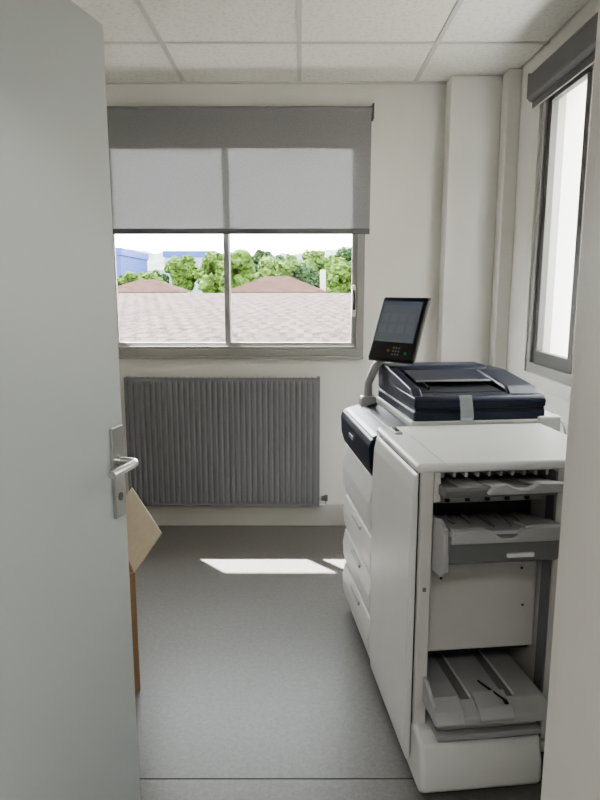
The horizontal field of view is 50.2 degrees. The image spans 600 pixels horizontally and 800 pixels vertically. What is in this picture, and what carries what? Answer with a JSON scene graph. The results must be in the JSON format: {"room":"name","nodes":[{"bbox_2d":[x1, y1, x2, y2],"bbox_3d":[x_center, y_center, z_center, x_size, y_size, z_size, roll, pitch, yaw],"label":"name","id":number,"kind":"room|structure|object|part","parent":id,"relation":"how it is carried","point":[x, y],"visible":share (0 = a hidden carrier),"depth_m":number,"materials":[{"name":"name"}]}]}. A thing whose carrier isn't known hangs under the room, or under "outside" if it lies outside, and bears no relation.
{"room":"copy room","nodes":[
{"label":"copy room","id":0,"kind":"room"},
{"bbox_2d":[106,84,445,503],"bbox_3d":[-0.297,-0.588,3.831,3.305,2.750,0.150,0,10,0],"label":"wall","id":1,"kind":"structure","parent":0,"point":[403,243],"depth_m":3.67,"materials":[{"name":"paint"}]},
{"bbox_2d":[124,376,327,507],"bbox_3d":[-0.432,0.266,3.860,1.205,0.818,0.085,0,10,0],"label":"radiator","id":2,"kind":"object","parent":1,"relation":"attached to","point":[233,442],"visible":0.93,"depth_m":3.81,"materials":[{"name":"metal"}]},
{"bbox_2d":[128,377,312,377],"bbox_3d":[-0.469,-0.130,3.782,1.092,0.006,0.043,0,10,0],"label":"grille","id":3,"kind":"object","parent":2,"relation":"attached to","point":[128,377],"depth_m":3.78,"materials":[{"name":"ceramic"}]},
{"bbox_2d":[113,234,364,355],"bbox_3d":[-0.388,-0.949,3.727,1.525,1.392,0.092,0,10,0],"label":"window","id":4,"kind":"structure","parent":1,"relation":"in","point":[358,351],"depth_m":3.80,"materials":[{"name":"metal"}]},
{"bbox_3d":[-0.762,-0.889,3.757,0.705,1.173,0.024,0,10,0],"label":"left sash","id":5,"kind":"part","parent":4,"relation":"part of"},
{"bbox_2d":[118,346,362,358],"bbox_3d":[-0.388,-0.279,3.793,1.525,0.074,0.030,0,10,0],"label":"window sill","id":6,"kind":"structure","parent":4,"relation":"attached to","point":[119,347],"depth_m":3.79,"materials":[{"name":"metal"}]},
{"bbox_3d":[-0.055,-0.884,3.728,0.780,1.173,0.024,0,10,0],"label":"right sash","id":7,"kind":"part","parent":4,"relation":"part of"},
{"bbox_3d":[0.316,-0.581,3.760,0.026,0.180,0.019,0,10,0],"label":"handle","id":8,"kind":"part","parent":4,"relation":"part of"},
{"bbox_2d":[352,290,355,309],"bbox_3d":[0.316,-0.584,3.735,0.015,0.115,0.032,0,10,0],"label":"handle grip","id":9,"kind":"object","parent":4,"relation":"attached to","point":[354,291],"depth_m":3.72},
{"bbox_2d":[107,103,373,233],"bbox_3d":[-0.411,-1.290,3.600,1.638,0.698,0.065,0,10,0],"label":"roller blind","id":10,"kind":"object","parent":1,"relation":"attached to","point":[174,169],"visible":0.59,"depth_m":3.58,"materials":[{"name":"fabric"}]},
{"bbox_2d":[145,504,344,525],"bbox_3d":[-0.469,0.713,3.973,2.562,0.137,0.014,0,10,0],"label":"baseboard","id":11,"kind":"structure","parent":1,"relation":"attached to","point":[330,514],"depth_m":3.97,"materials":[{"name":"paint"}]},
{"bbox_2d":[436,76,502,364],"bbox_3d":[0.949,-0.478,3.707,0.273,2.575,0.132,0,10,0],"label":"column","id":12,"kind":"structure","parent":1,"relation":"attached to","point":[473,103],"depth_m":3.55,"materials":[{"name":"paint"}]},
{"bbox_2d":[71,0,588,83],"bbox_3d":[-0.297,-1.375,0.700,3.305,0.229,6.050,0,10,0],"label":"ceiling","id":13,"kind":"structure","parent":0,"point":[145,41],"depth_m":2.90,"materials":[{"name":"tile"}]},
{"bbox_2d":[135,526,543,799],"bbox_3d":[-0.297,1.303,1.266,3.305,0.100,5.850,0,10,0],"label":"floor","id":14,"kind":"structure","parent":0,"point":[254,660],"depth_m":2.43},
{"bbox_2d":[126,488,161,691],"bbox_3d":[-0.924,0.736,2.506,0.643,0.593,0.733,-4,11,-24],"label":"cardboard box","id":15,"kind":"object","parent":14,"relation":"on","point":[143,532],"visible":0.23,"depth_m":2.36,"materials":[{"name":"cardboard"}]},
{"bbox_2d":[139,778,541,778],"bbox_3d":[-0.297,1.138,1.923,2.905,0.001,0.004,0,10,0],"label":"trim","id":16,"kind":"structure","parent":14,"relation":"on","point":[139,778],"depth_m":1.92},
{"bbox_2d":[412,473,434,724],"bbox_3d":[0.327,0.596,2.077,0.038,0.895,0.485,-1,10,-6],"label":"finisher left column","id":17,"kind":"object","parent":14,"relation":"on","point":[426,488],"visible":0.34,"depth_m":1.82,"materials":[{"name":"plastic"}]},
{"bbox_2d":[369,435,418,758],"bbox_3d":[0.292,0.601,2.080,0.022,0.892,0.477,-1,10,-6],"label":"front door","id":18,"kind":"structure","parent":17,"relation":"attached to","point":[394,483],"depth_m":1.99,"materials":[{"name":"plastic"}]},
{"bbox_2d":[379,436,419,737],"bbox_3d":[0.305,0.594,2.077,0.010,0.880,0.459,-1,10,-6],"label":"door edge","id":19,"kind":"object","parent":18,"relation":"attached to","point":[379,436],"depth_m":1.85,"materials":[{"name":"plastic"}]},
{"bbox_2d":[389,427,402,434],"bbox_3d":[0.322,0.103,2.157,0.025,0.009,0.090,-1,10,-6],"label":"top latch","id":20,"kind":"object","parent":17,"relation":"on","point":[399,432],"visible":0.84,"depth_m":2.12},
{"bbox_2d":[433,473,440,501],"bbox_3d":[0.374,0.231,1.843,0.018,0.085,0.140,-1,10,-6],"label":"plate","id":21,"kind":"object","parent":17,"relation":"attached to","point":[437,476],"visible":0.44,"depth_m":1.77,"materials":[{"name":"plastic"}]},
{"bbox_2d":[377,423,566,472],"bbox_3d":[0.594,0.143,2.031,0.604,0.028,0.499,-1,10,-6],"label":"finisher top","id":22,"kind":"object","parent":17,"relation":"on","point":[529,446],"depth_m":1.95,"materials":[{"name":"plastic"}]},
{"bbox_2d":[428,645,527,652],"bbox_3d":[0.520,0.740,2.141,0.354,0.020,0.320,-1,10,-6],"label":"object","id":23,"kind":"structure","parent":17,"relation":"attached to","point":[518,645],"depth_m":1.99,"materials":[{"name":"plastic"}]},
{"bbox_2d":[428,561,536,650],"bbox_3d":[0.527,0.572,2.100,0.346,0.325,0.345,-1,10,-6],"label":"panel","id":24,"kind":"object","parent":17,"relation":"attached to","point":[473,605],"visible":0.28,"depth_m":1.94,"materials":[{"name":"plastic"}]},
{"bbox_2d":[427,648,547,728],"bbox_3d":[0.520,0.854,2.019,0.336,0.057,0.479,-1,10,-6],"label":"tray","id":25,"kind":"object","parent":17,"relation":"on","point":[528,702],"visible":0.41,"depth_m":1.91,"materials":[{"name":"plastic"}]},
{"bbox_2d":[422,676,435,721],"bbox_3d":[0.354,0.837,1.976,0.013,0.095,0.399,-1,10,-6],"label":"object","id":26,"kind":"structure","parent":25,"relation":"attached to","point":[427,696],"depth_m":1.83,"materials":[{"name":"plastic"}]},
{"bbox_2d":[433,696,464,726],"bbox_3d":[0.414,0.882,1.800,0.080,0.056,0.074,-1,10,-6],"label":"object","id":27,"kind":"object","parent":25,"relation":"attached to","point":[448,712],"depth_m":1.78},
{"bbox_2d":[432,652,468,698],"bbox_3d":[0.451,0.835,2.030,0.025,0.025,0.395,-1,10,-6],"label":"tray","id":28,"kind":"object","parent":25,"relation":"on","point":[454,682],"visible":0.64,"depth_m":1.95,"materials":[{"name":"plastic"}]},
{"bbox_2d":[440,652,470,697],"bbox_3d":[0.466,0.832,2.034,0.008,0.029,0.390,-1,10,-6],"label":"ridge","id":29,"kind":"object","parent":25,"relation":"on","point":[441,653],"depth_m":1.95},
{"bbox_2d":[429,719,541,741],"bbox_3d":[0.534,0.930,1.849,0.308,0.044,0.080,-1,10,-6],"label":"tray foot lines","id":30,"kind":"object","parent":25,"relation":"attached to","point":[520,728],"depth_m":1.82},
{"bbox_2d":[470,650,511,695],"bbox_3d":[0.580,0.832,2.044,0.025,0.025,0.395,-1,10,-6],"label":"tray","id":31,"kind":"object","parent":25,"relation":"on","point":[476,653],"visible":0.64,"depth_m":1.97,"materials":[{"name":"plastic"}]},
{"bbox_2d":[477,680,504,699],"bbox_3d":[0.557,0.846,1.868,0.006,0.024,0.125,-4,10,-20],"label":"lever","id":32,"kind":"object","parent":25,"relation":"on","point":[480,682],"visible":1,"depth_m":1.87,"materials":[{"name":"black plastic"}]},
{"bbox_2d":[470,689,514,722],"bbox_3d":[0.547,0.871,1.822,0.100,0.043,0.086,-1,10,-6],"label":"tray lip","id":33,"kind":"object","parent":25,"relation":"attached to","point":[490,707],"depth_m":1.80,"materials":[{"name":"plastic"}]},
{"bbox_2d":[478,650,513,694],"bbox_3d":[0.595,0.829,2.048,0.008,0.029,0.390,-1,10,-6],"label":"ridge","id":34,"kind":"object","parent":25,"relation":"on","point":[480,651],"depth_m":1.96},
{"bbox_2d":[435,512,541,536],"bbox_3d":[0.544,0.359,1.839,0.314,0.052,0.229,-1,10,-6],"label":"tray","id":35,"kind":"object","parent":17,"relation":"attached to","point":[500,527],"visible":0.41,"depth_m":1.84,"materials":[{"name":"plastic"}]},
{"bbox_2d":[444,511,522,526],"bbox_3d":[0.527,0.340,1.812,0.207,0.006,0.110,-1,10,-6],"label":"ribs","id":36,"kind":"object","parent":35,"relation":"attached to","point":[466,518],"depth_m":1.82,"materials":[{"name":"plastic"}]},
{"bbox_2d":[448,534,559,564],"bbox_3d":[0.544,0.404,1.821,0.316,0.120,0.199,-1,10,-6],"label":"tray","id":37,"kind":"object","parent":35,"relation":"attached to","point":[543,550],"visible":0.43,"depth_m":1.73,"materials":[{"name":"plastic"}]},
{"bbox_2d":[431,514,448,576],"bbox_3d":[0.380,0.402,1.814,0.014,0.168,0.216,-1,10,-6],"label":"tray arm","id":38,"kind":"object","parent":37,"relation":"attached to","point":[440,533],"depth_m":1.74},
{"bbox_2d":[445,523,485,530],"bbox_3d":[0.449,0.348,1.740,0.093,0.019,0.077,-1,10,-6],"label":"tray","id":39,"kind":"object","parent":37,"relation":"attached to","point":[455,527],"visible":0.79,"depth_m":1.74,"materials":[{"name":"plastic"}]},
{"bbox_2d":[450,525,560,544],"bbox_3d":[0.556,0.360,1.718,0.316,0.040,0.028,-1,10,-6],"label":"rim","id":40,"kind":"object","parent":37,"relation":"attached to","point":[479,535],"depth_m":1.71,"materials":[{"name":"plastic"}]},
{"bbox_2d":[506,552,533,557],"bbox_3d":[0.596,0.419,1.732,0.075,0.011,0.009,-1,10,-6],"label":"label","id":41,"kind":"object","parent":37,"relation":"attached to","point":[518,554],"visible":1,"depth_m":1.73,"materials":[{"name":"paper"}]},
{"bbox_2d":[513,519,560,527],"bbox_3d":[0.655,0.341,1.762,0.108,0.021,0.077,-1,10,-6],"label":"tray","id":42,"kind":"object","parent":37,"relation":"attached to","point":[532,522],"visible":0.8,"depth_m":1.75,"materials":[{"name":"plastic"}]},
{"bbox_2d":[433,495,543,502],"bbox_3d":[0.537,0.278,1.900,0.354,0.022,0.080,-1,10,-6],"label":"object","id":43,"kind":"object","parent":17,"relation":"attached to","point":[535,497],"visible":0.16,"depth_m":1.86,"materials":[{"name":"plastic"}]},
{"bbox_2d":[444,470,538,475],"bbox_3d":[0.535,0.200,1.907,0.354,0.045,0.040,-1,10,-6],"label":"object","id":44,"kind":"object","parent":17,"relation":"attached to","point":[527,471],"visible":0.14,"depth_m":1.89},
{"bbox_2d":[441,469,548,477],"bbox_3d":[0.544,0.198,1.843,0.314,0.016,0.095,-1,10,-6],"label":"guide","id":45,"kind":"object","parent":17,"relation":"attached to","point":[546,471],"visible":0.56,"depth_m":1.81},
{"bbox_2d":[439,473,557,498],"bbox_3d":[0.540,0.240,1.821,0.320,0.038,0.182,-1,10,-6],"label":"tray","id":46,"kind":"object","parent":17,"relation":"attached to","point":[447,490],"visible":0.42,"depth_m":1.75,"materials":[{"name":"plastic"}]},
{"bbox_2d":[444,477,483,487],"bbox_3d":[0.457,0.231,1.796,0.070,0.017,0.130,-1,10,-6],"label":"pad","id":47,"kind":"object","parent":46,"relation":"attached to","point":[461,482],"depth_m":1.78,"materials":[{"name":"plastic"}]},
{"bbox_2d":[478,480,511,487],"bbox_3d":[0.535,0.231,1.757,0.055,0.019,0.104,-1,10,-6],"label":"deck","id":48,"kind":"object","parent":46,"relation":"attached to","point":[489,483],"depth_m":1.77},
{"bbox_2d":[487,481,563,494],"bbox_3d":[0.606,0.235,1.711,0.214,0.029,0.022,-1,10,-6],"label":"rim","id":49,"kind":"object","parent":46,"relation":"attached to","point":[539,486],"depth_m":1.70,"materials":[{"name":"plastic"}]},
{"bbox_2d":[519,478,554,484],"bbox_3d":[0.666,0.227,1.771,0.080,0.023,0.104,-1,10,-6],"label":"deck","id":50,"kind":"object","parent":46,"relation":"attached to","point":[529,481],"depth_m":1.78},
{"bbox_2d":[504,469,564,737],"bbox_3d":[0.797,0.570,2.126,0.185,0.850,0.485,-1,10,-6],"label":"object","id":51,"kind":"object","parent":17,"relation":"on","point":[524,657],"visible":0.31,"depth_m":1.93,"materials":[{"name":"plastic"}]},
{"bbox_2d":[533,469,557,736],"bbox_3d":[0.725,0.613,1.905,0.008,0.840,0.046,-1,10,-6],"label":"strip","id":52,"kind":"object","parent":51,"relation":"attached to","point":[550,508],"depth_m":1.90,"materials":[{"name":"plastic"}]},
{"bbox_2d":[343,404,553,657],"bbox_3d":[0.558,0.506,2.644,0.674,0.910,0.565,-1,10,-6],"label":"engine","id":53,"kind":"object","parent":14,"relation":"on","point":[365,408],"depth_m":2.58,"materials":[{"name":"plastic"}]},
{"bbox_2d":[351,513,360,604],"bbox_3d":[0.229,0.649,2.624,0.011,0.334,0.160,-1,10,-6],"label":"grip","id":54,"kind":"object","parent":53,"relation":"attached to","point":[353,514],"visible":1,"depth_m":2.61,"materials":[{"name":"plastic"}]},
{"bbox_3d":[0.237,0.864,2.670,0.026,0.164,0.545,-1,10,-6],"label":"paper drawer","id":55,"kind":"part","parent":53,"relation":"part of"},
{"bbox_3d":[0.237,0.702,2.641,0.026,0.155,0.545,-1,10,-6],"label":"paper drawer","id":56,"kind":"part","parent":53,"relation":"part of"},
{"bbox_3d":[0.237,0.544,2.614,0.026,0.155,0.545,-1,10,-6],"label":"paper drawer","id":57,"kind":"part","parent":53,"relation":"part of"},
{"bbox_2d":[343,445,371,533],"bbox_3d":[0.234,0.352,2.580,0.031,0.224,0.545,-1,10,-6],"label":"front door cover","id":58,"kind":"structure","parent":53,"relation":"attached to","point":[357,480],"depth_m":2.52,"materials":[{"name":"plastic"}]},
{"bbox_2d":[341,402,406,475],"bbox_3d":[0.289,0.143,2.550,0.156,0.187,0.575,-1,10,-6],"label":"cover","id":59,"kind":"object","parent":53,"relation":"attached to","point":[362,444],"depth_m":2.48,"materials":[{"name":"plastic"}]},
{"bbox_2d":[345,408,376,437],"bbox_3d":[0.235,0.084,2.526,0.018,0.011,0.540,-1,10,-6],"label":"rim","id":60,"kind":"object","parent":59,"relation":"attached to","point":[351,413],"depth_m":2.47,"materials":[{"name":"plastic"}]},
{"bbox_2d":[359,395,376,406],"bbox_3d":[0.294,0.006,2.775,0.068,0.050,0.060,-1,10,-6],"label":"screen arm foot","id":61,"kind":"object","parent":59,"relation":"on","point":[363,400],"depth_m":2.75,"materials":[{"name":"plastic"}]},
{"bbox_2d":[364,361,385,395],"bbox_3d":[0.345,-0.106,2.759,0.136,0.258,0.051,-1,10,-6],"label":"screen arm","id":62,"kind":"object","parent":61,"relation":"attached to","point":[371,375],"depth_m":2.75},
{"bbox_2d":[368,297,429,363],"bbox_3d":[0.415,-0.296,2.687,0.233,0.265,0.252,-1,10,-6],"label":"screen housing","id":63,"kind":"object","parent":62,"relation":"attached to","point":[378,350],"depth_m":2.65,"materials":[{"name":"plastic"}]},
{"bbox_2d":[375,305,422,343],"bbox_3d":[0.412,-0.327,2.679,0.175,0.167,0.197,-1,10,-6],"label":"screen panel","id":64,"kind":"object","parent":63,"relation":"in","point":[392,309],"depth_m":2.67,"materials":[{"name":"glass"}]},
{"bbox_2d":[384,301,422,304],"bbox_3d":[0.433,-0.406,2.686,0.126,0.015,0.159,-1,10,-6],"label":"header","id":65,"kind":"object","parent":64,"relation":"attached to","point":[386,302],"depth_m":2.69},
{"bbox_3d":[0.297,0.079,2.466,0.096,0.028,0.370,-1,10,-6],"label":"shelf","id":66,"kind":"part","parent":59,"relation":"part of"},
{"bbox_2d":[356,408,401,433],"bbox_3d":[0.297,0.079,2.466,0.096,0.028,0.370,-1,10,-6],"label":"panel","id":67,"kind":"object","parent":59,"relation":"on","point":[367,417],"depth_m":2.47,"materials":[{"name":"white plastic"}]},
{"bbox_2d":[368,297,431,364],"bbox_3d":[0.417,-0.295,2.689,0.113,0.266,0.240,-9,14,-44],"label":"screen rim","id":68,"kind":"object","parent":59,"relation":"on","point":[413,363],"visible":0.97,"depth_m":2.61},
{"bbox_2d":[379,313,416,333],"bbox_3d":[0.408,-0.321,2.679,0.033,0.079,0.172,-9,14,-44],"label":"screen icons","id":69,"kind":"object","parent":68,"relation":"attached to","point":[409,329],"depth_m":2.67,"materials":[{"name":"grey"}]},
{"bbox_2d":[376,396,537,425],"bbox_3d":[0.639,0.042,2.580,0.550,0.035,0.560,-1,10,-6],"label":"platform","id":70,"kind":"object","parent":53,"relation":"on","point":[406,420],"depth_m":2.31,"materials":[{"name":"plastic"}]},
{"bbox_2d":[378,388,544,420],"bbox_3d":[0.619,0.010,2.578,0.490,0.044,0.560,-1,10,-6],"label":"scanner base","id":71,"kind":"object","parent":53,"relation":"on","point":[457,415],"visible":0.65,"depth_m":2.31,"materials":[{"name":"plastic"}]},
{"bbox_2d":[380,387,543,411],"bbox_3d":[0.619,-0.014,2.571,0.480,0.008,0.545,-1,10,-6],"label":"lid gap","id":72,"kind":"object","parent":71,"relation":"on","point":[412,408],"visible":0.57,"depth_m":2.31,"materials":[{"name":"black plastic"}]},
{"bbox_2d":[378,378,545,408],"bbox_3d":[0.619,-0.041,2.567,0.490,0.048,0.564,-1,10,-6],"label":"document lid","id":73,"kind":"object","parent":72,"relation":"on","point":[467,399],"visible":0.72,"depth_m":2.30,"materials":[{"name":"plastic"}]},
{"bbox_2d":[378,362,485,379],"bbox_3d":[0.563,-0.118,2.736,0.420,0.077,0.204,-1,10,-6],"label":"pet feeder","id":74,"kind":"object","parent":73,"relation":"on","point":[418,365],"visible":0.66,"depth_m":2.67,"materials":[{"name":"plastic"}]},
{"bbox_2d":[404,369,490,382],"bbox_3d":[0.584,-0.097,2.551,0.300,0.028,0.168,-1,10,-6],"label":"flap","id":75,"kind":"object","parent":73,"relation":"on","point":[449,374],"depth_m":2.53,"materials":[{"name":"plastic"}]},
{"bbox_3d":[0.593,-0.074,2.475,0.300,0.008,0.010,-1,10,-6],"label":"input flap edge","id":76,"kind":"part","parent":75,"relation":"part of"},
{"bbox_2d":[410,379,502,392],"bbox_3d":[0.582,-0.054,2.491,0.320,0.024,0.260,-1,10,-6],"label":"document tray","id":77,"kind":"object","parent":73,"relation":"attached to","point":[435,387],"depth_m":2.44,"materials":[{"name":"plastic"}]},
{"bbox_2d":[476,365,536,392],"bbox_3d":[0.796,-0.088,2.602,0.121,0.064,0.511,-1,10,-6],"label":"feeder right wing","id":78,"kind":"object","parent":73,"relation":"attached to","point":[501,379],"depth_m":2.46},
{"bbox_2d":[537,410,560,430],"bbox_3d":[0.893,0.064,2.470,0.090,0.060,0.290,-1,10,-6],"label":"side shoulder","id":79,"kind":"object","parent":53,"relation":"on","point":[549,419],"visible":0.32,"depth_m":2.33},
{"bbox_2d":[548,411,566,434],"bbox_3d":[0.959,0.243,2.421,0.033,0.395,0.187,-2,10,-9],"label":"cable","id":80,"kind":"object","parent":79,"relation":"attached to","point":[562,421],"visible":0.23,"depth_m":2.36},
{"bbox_2d":[407,709,540,793],"bbox_3d":[0.496,1.011,2.085,0.364,0.172,0.517,-1,10,-6],"label":"base","id":81,"kind":"object","parent":14,"relation":"on","point":[435,766],"depth_m":1.84,"materials":[{"name":"plastic"}]},
{"bbox_2d":[379,366,421,396],"bbox_3d":[0.393,-0.083,2.547,0.038,0.074,0.535,-1,10,-6],"label":"paper guide","id":82,"kind":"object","parent":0,"point":[396,378],"depth_m":2.48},
{"bbox_2d":[418,382,429,389],"bbox_3d":[0.470,-0.067,2.486,0.007,0.042,0.200,-1,10,-6],"label":"guide","id":83,"kind":"object","parent":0,"point":[423,384],"depth_m":2.43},
{"bbox_2d":[445,496,529,501],"bbox_3d":[0.543,0.286,1.857,0.252,0.010,0.012,-1,10,-6],"label":"pin","id":84,"kind":"object","parent":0,"point":[508,497],"depth_m":1.85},
{"bbox_2d":[539,737,544,751],"bbox_3d":[0.785,1.023,2.180,0.205,0.060,0.420,-1,10,-6],"label":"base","id":85,"kind":"object","parent":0,"point":[542,740],"depth_m":1.97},
{"bbox_2d":[506,0,598,433],"bbox_3d":[1.255,-0.295,2.141,0.200,2.750,3.280,0,10,0],"label":"wall","id":86,"kind":"structure","parent":0,"point":[576,98],"depth_m":3.17,"materials":[{"name":"paint"}]},
{"bbox_2d":[488,69,522,369],"bbox_3d":[1.120,-0.469,3.654,0.070,2.575,0.240,0,10,0],"label":"trim pipe casing","id":87,"kind":"structure","parent":86,"relation":"attached to","point":[512,79],"depth_m":3.46,"materials":[{"name":"paint"}]},
{"bbox_2d":[519,61,570,401],"bbox_3d":[1.140,-0.743,2.571,0.030,1.515,1.260,0,10,0],"label":"window frame","id":88,"kind":"structure","parent":86,"relation":"attached to","point":[561,390],"depth_m":3.12,"materials":[{"name":"metal"}]},
{"bbox_2d":[526,62,594,385],"bbox_3d":[1.194,-0.723,2.574,0.102,1.355,1.120,0,10,0],"label":"window","id":89,"kind":"structure","parent":86,"relation":"in","point":[562,377],"depth_m":3.03,"materials":[{"name":"metal"}]},
{"bbox_2d":[527,12,597,108],"bbox_3d":[1.105,-1.340,2.417,0.100,0.165,1.192,0,10,0],"label":"roller blind","id":90,"kind":"object","parent":89,"relation":"attached to","point":[577,53],"visible":0.99,"depth_m":2.57,"materials":[{"name":"fabric"}]},
{"bbox_3d":[1.175,-0.773,2.860,0.032,1.265,0.460,0,10,0],"label":"far sash","id":91,"kind":"part","parent":89,"relation":"part of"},
{"bbox_3d":[-0.297,-0.029,0.604,2.905,2.750,0.160,0,10,0],"label":"wall","id":92,"kind":"structure","parent":0,"visible":0},
{"bbox_2d":[0,0,139,799],"bbox_3d":[-0.532,0.245,1.163,0.040,2.004,0.818,2,10,12],"label":"leaf","id":93,"kind":"object","parent":92,"relation":"attached to","point":[68,724],"visible":0.89,"depth_m":1.27,"materials":[{"name":"laminate"}]},
{"bbox_2d":[109,424,126,518],"bbox_3d":[-0.430,0.169,1.513,0.008,0.220,0.052,2,10,12],"label":"plate","id":94,"kind":"object","parent":93,"relation":"attached to","point":[116,432],"visible":0.89,"depth_m":1.50,"materials":[{"name":"metal"}]},
{"bbox_2d":[116,455,122,465],"bbox_3d":[-0.424,0.143,1.505,0.008,0.026,0.026,2,10,12],"label":"rose","id":95,"kind":"object","parent":94,"relation":"attached to","point":[118,456],"visible":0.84,"depth_m":1.50,"materials":[{"name":"metal"}]},
{"bbox_2d":[108,457,138,479],"bbox_3d":[-0.412,0.153,1.449,0.060,0.018,0.124,2,10,12],"label":"lever","id":96,"kind":"object","parent":95,"relation":"attached to","point":[127,463],"visible":0.98,"depth_m":1.44,"materials":[{"name":"metal"}]},
{"bbox_2d":[119,492,122,499],"bbox_3d":[-0.426,0.229,1.520,0.004,0.020,0.020,2,10,12],"label":"ring","id":97,"kind":"object","parent":94,"relation":"attached to","point":[120,493],"visible":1,"depth_m":1.52,"materials":[{"name":"metal"}]},
{"bbox_2d":[541,0,599,799],"bbox_3d":[-0.166,0.282,0.657,1.069,2.120,0.189,0,10,0],"label":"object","id":98,"kind":"structure","parent":92,"relation":"attached to","point":[571,762],"depth_m":0.64,"materials":[{"name":"paint"}]},
{"label":"outside","id":99,"kind":"structure","parent":0,"visible":0},
{"bbox_3d":[0.000,-9.582,81.867,180.000,0.200,155.400,0,10,0],"label":"ground","id":100,"kind":"structure","parent":99,"visible":0},
{"bbox_2d":[116,248,148,274],"bbox_3d":[-14.550,-7.757,49.401,4.100,7.300,8.200,0,10,0],"label":"warehouse","id":101,"kind":"structure","parent":100,"relation":"on","point":[127,260],"depth_m":47.57,"materials":[{"name":"metal"}]},
{"bbox_2d":[117,271,166,285],"bbox_3d":[-7.182,-2.877,27.398,3.168,5.205,1.594,0,10,0],"label":"hedge","id":102,"kind":"object","parent":100,"relation":"on","point":[129,276],"visible":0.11,"depth_m":26.85,"materials":[{"name":"green plant"}]},
{"bbox_2d":[117,280,192,292],"bbox_3d":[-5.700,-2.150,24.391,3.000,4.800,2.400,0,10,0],"label":"house","id":103,"kind":"structure","parent":100,"relation":"on","point":[139,286],"depth_m":23.25,"materials":[{"name":"tile"}]},
{"bbox_2d":[153,270,169,283],"bbox_3d":[-6.902,-3.547,30.866,1.466,5.339,1.488,-1,10,-5],"label":"tree","id":104,"kind":"object","parent":100,"relation":"on","point":[164,276],"visible":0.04,"depth_m":30.19,"materials":[{"name":"green plant"}]},
{"bbox_2d":[164,254,197,290],"bbox_3d":[-5.420,-3.709,29.729,1.628,6.047,1.609,0,10,0],"label":"tree","id":105,"kind":"object","parent":100,"relation":"on","point":[180,270],"visible":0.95,"depth_m":28.89,"materials":[{"name":"green plant"}]},
{"bbox_2d":[163,251,218,292],"bbox_3d":[-9.300,-9.443,58.243,4.400,7.600,8.200,0,10,0],"label":"warehouse","id":106,"kind":"structure","parent":100,"relation":"on","point":[198,256],"depth_m":53.63,"materials":[{"name":"metal"}]},
{"bbox_2d":[192,249,256,292],"bbox_3d":[-3.459,-3.596,28.721,2.731,6.170,2.573,5,11,27],"label":"tree","id":107,"kind":"object","parent":100,"relation":"on","point":[242,270],"visible":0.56,"depth_m":27.78,"materials":[{"name":"green plant"}]},
{"bbox_2d":[118,293,350,341],"bbox_3d":[-4.300,-0.088,13.788,15.400,4.360,16.800,0,10,0],"label":"roof","id":108,"kind":"object","parent":100,"relation":"on","point":[143,317],"visible":0.12,"depth_m":9.64,"materials":[{"name":"tile"}]},
{"bbox_2d":[251,249,283,273],"bbox_3d":[-2.365,-6.628,43.570,2.525,7.068,2.143,6,12,33],"label":"tree","id":109,"kind":"object","parent":100,"relation":"on","point":[259,253],"visible":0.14,"depth_m":42.62,"materials":[{"name":"green plant"}]},
{"bbox_2d":[231,292,321,292],"bbox_3d":[-0.850,-1.962,24.627,3.300,4.350,2.400,0,10,0],"label":"wall","id":110,"kind":"structure","parent":100,"relation":"on","point":[231,292],"depth_m":23.08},
{"bbox_2d":[231,276,326,291],"bbox_3d":[-0.850,-4.386,24.206,3.700,0.570,2.800,0,10,0],"label":"roof","id":111,"kind":"structure","parent":110,"relation":"on","point":[267,283],"depth_m":23.30,"materials":[{"name":"tile"}]},
{"bbox_2d":[320,270,325,292],"bbox_3d":[0.850,-4.250,23.773,0.200,1.150,0.300,0,10,0],"label":"chimney","id":112,"kind":"object","parent":111,"relation":"on","point":[322,272],"visible":0.64,"depth_m":23.60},
{"bbox_2d":[254,253,299,279],"bbox_3d":[-1.188,-3.924,30.698,2.223,6.141,2.250,4,10,19],"label":"tree","id":113,"kind":"object","parent":100,"relation":"on","point":[268,266],"visible":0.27,"depth_m":29.76,"materials":[{"name":"green plant"}]},
{"bbox_2d":[251,255,302,261],"bbox_3d":[-2.800,-12.203,72.988,7.800,8.000,8.200,0,10,0],"label":"warehouse","id":114,"kind":"structure","parent":100,"relation":"on","point":[299,257],"depth_m":68.30,"materials":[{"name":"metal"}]},
{"bbox_2d":[298,261,308,265],"bbox_3d":[-0.550,-5.084,37.697,2.414,6.034,2.630,0,10,0],"label":"tree","id":115,"kind":"object","parent":100,"relation":"on","point":[305,263],"visible":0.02,"depth_m":36.83,"materials":[{"name":"green plant"}]},
{"bbox_2d":[292,264,319,287],"bbox_3d":[0.287,-3.873,31.808,1.928,5.659,1.928,-2,10,-14],"label":"tree","id":116,"kind":"object","parent":100,"relation":"on","point":[307,274],"visible":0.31,"depth_m":30.91,"materials":[{"name":"green plant"}]},
{"bbox_2d":[298,249,334,292],"bbox_3d":[1.101,-7.008,45.351,2.867,7.210,2.644,-7,12,-36],"label":"tree","id":117,"kind":"object","parent":100,"relation":"on","point":[316,259],"visible":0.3,"depth_m":44.29,"materials":[{"name":"green plant"}]},
{"bbox_2d":[326,257,351,292],"bbox_3d":[2.267,-3.505,28.946,2.236,5.914,2.203,0,10,0],"label":"tree","id":118,"kind":"object","parent":100,"relation":"on","point":[339,274],"visible":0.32,"depth_m":28.01,"materials":[{"name":"green plant"}]},
{"bbox_2d":[334,246,351,261],"bbox_3d":[4.379,-8.085,49.379,3.556,7.955,4.353,-7,12,-35],"label":"tree","id":119,"kind":"object","parent":100,"relation":"on","point":[344,253],"visible":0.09,"depth_m":48.16,"materials":[{"name":"green plant"}]},
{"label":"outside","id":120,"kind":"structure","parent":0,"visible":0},
{"bbox_2d":[129,246,349,274],"bbox_3d":[0.000,-20.365,110.647,120.000,11.212,35.000,0,10,0],"label":"hill","id":121,"kind":"structure","parent":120,"point":[156,261],"depth_m":97.92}
]}

